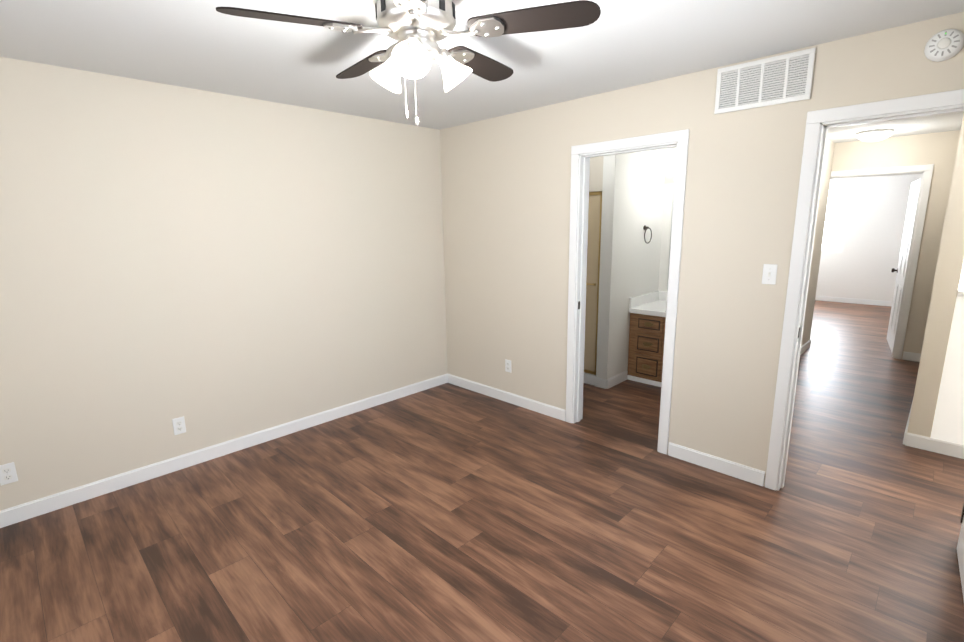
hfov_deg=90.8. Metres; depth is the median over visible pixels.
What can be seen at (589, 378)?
sill
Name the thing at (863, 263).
wall
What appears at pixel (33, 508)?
baseboard
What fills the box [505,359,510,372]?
electrical outlet
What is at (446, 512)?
floor
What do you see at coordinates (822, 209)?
wall
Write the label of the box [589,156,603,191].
wall
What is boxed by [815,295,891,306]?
baseboard
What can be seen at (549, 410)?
baseboard
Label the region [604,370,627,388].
baseboard
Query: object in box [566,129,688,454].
door frame
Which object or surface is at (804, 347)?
baseboard
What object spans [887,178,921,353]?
room door
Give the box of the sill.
[584,372,595,385]
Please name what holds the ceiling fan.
hanging from the ceiling
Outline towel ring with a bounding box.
[643,225,651,243]
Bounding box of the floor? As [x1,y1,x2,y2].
[0,300,963,641]
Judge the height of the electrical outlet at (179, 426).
0.114 m
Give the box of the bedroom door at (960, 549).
[957,504,963,599]
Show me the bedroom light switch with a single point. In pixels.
(769, 274)
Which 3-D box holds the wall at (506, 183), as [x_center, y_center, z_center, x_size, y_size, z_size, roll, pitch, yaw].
[1.464,-0.253,2.944,5.020,2.440,0.120,10,16,43]
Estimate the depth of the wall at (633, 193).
4.57 m
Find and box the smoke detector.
[924,29,963,61]
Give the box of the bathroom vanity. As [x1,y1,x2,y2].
[627,291,666,386]
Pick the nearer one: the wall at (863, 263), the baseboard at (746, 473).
the baseboard at (746, 473)
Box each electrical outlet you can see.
[0,462,17,485]
[172,416,185,434]
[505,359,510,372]
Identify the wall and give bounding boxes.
[0,57,447,510]
[440,12,963,485]
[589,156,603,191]
[596,148,666,378]
[658,147,676,290]
[801,139,834,345]
[816,174,921,300]
[832,130,959,358]
[930,289,963,444]
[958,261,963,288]
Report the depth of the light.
4.75 m
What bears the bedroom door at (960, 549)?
in the wall at (506, 183)
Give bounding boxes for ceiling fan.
[216,0,600,125]
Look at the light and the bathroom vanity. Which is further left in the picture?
the bathroom vanity
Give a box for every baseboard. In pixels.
[0,373,447,527]
[448,374,565,420]
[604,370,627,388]
[668,442,764,485]
[800,339,810,354]
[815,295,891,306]
[903,354,920,444]
[906,433,963,458]
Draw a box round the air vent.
[714,48,815,113]
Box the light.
[856,129,894,141]
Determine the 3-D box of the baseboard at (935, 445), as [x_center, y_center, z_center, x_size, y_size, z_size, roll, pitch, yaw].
[3.523,0.930,2.863,1.422,0.093,0.014,10,16,43]
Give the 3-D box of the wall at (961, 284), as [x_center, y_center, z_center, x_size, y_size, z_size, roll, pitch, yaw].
[4.380,-0.398,3.427,1.320,2.440,0.120,10,16,43]
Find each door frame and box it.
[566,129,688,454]
[584,191,601,374]
[765,89,963,490]
[810,164,933,358]
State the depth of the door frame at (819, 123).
2.54 m
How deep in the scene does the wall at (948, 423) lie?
3.16 m
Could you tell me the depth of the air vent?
2.55 m
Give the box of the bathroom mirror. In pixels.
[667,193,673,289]
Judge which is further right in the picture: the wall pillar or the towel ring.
the wall pillar
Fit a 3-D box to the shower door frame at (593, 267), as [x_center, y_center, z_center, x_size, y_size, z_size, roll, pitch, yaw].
[0.828,-0.378,4.797,0.826,1.756,0.065,10,16,43]
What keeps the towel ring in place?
attached to the wall at (633, 193)
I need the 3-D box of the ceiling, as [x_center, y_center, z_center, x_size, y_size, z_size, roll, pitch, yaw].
[2.918,-1.813,4.245,5.500,0.050,12.550,10,16,43]
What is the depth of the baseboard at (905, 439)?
3.42 m
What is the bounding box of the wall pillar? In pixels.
[907,113,963,436]
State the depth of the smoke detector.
2.06 m
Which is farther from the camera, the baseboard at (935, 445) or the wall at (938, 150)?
the wall at (938, 150)
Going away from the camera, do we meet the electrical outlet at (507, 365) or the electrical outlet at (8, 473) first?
the electrical outlet at (8, 473)
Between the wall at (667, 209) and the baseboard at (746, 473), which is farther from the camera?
the wall at (667, 209)
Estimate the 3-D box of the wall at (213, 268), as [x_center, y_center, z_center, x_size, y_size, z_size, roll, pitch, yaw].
[-1.725,-0.289,3.364,0.120,2.440,3.990,10,16,43]
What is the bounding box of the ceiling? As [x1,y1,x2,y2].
[0,0,963,142]
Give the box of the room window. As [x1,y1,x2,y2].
[821,187,850,251]
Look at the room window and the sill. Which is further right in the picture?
the room window
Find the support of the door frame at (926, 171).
attached to the wall at (938, 150)
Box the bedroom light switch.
[762,264,777,284]

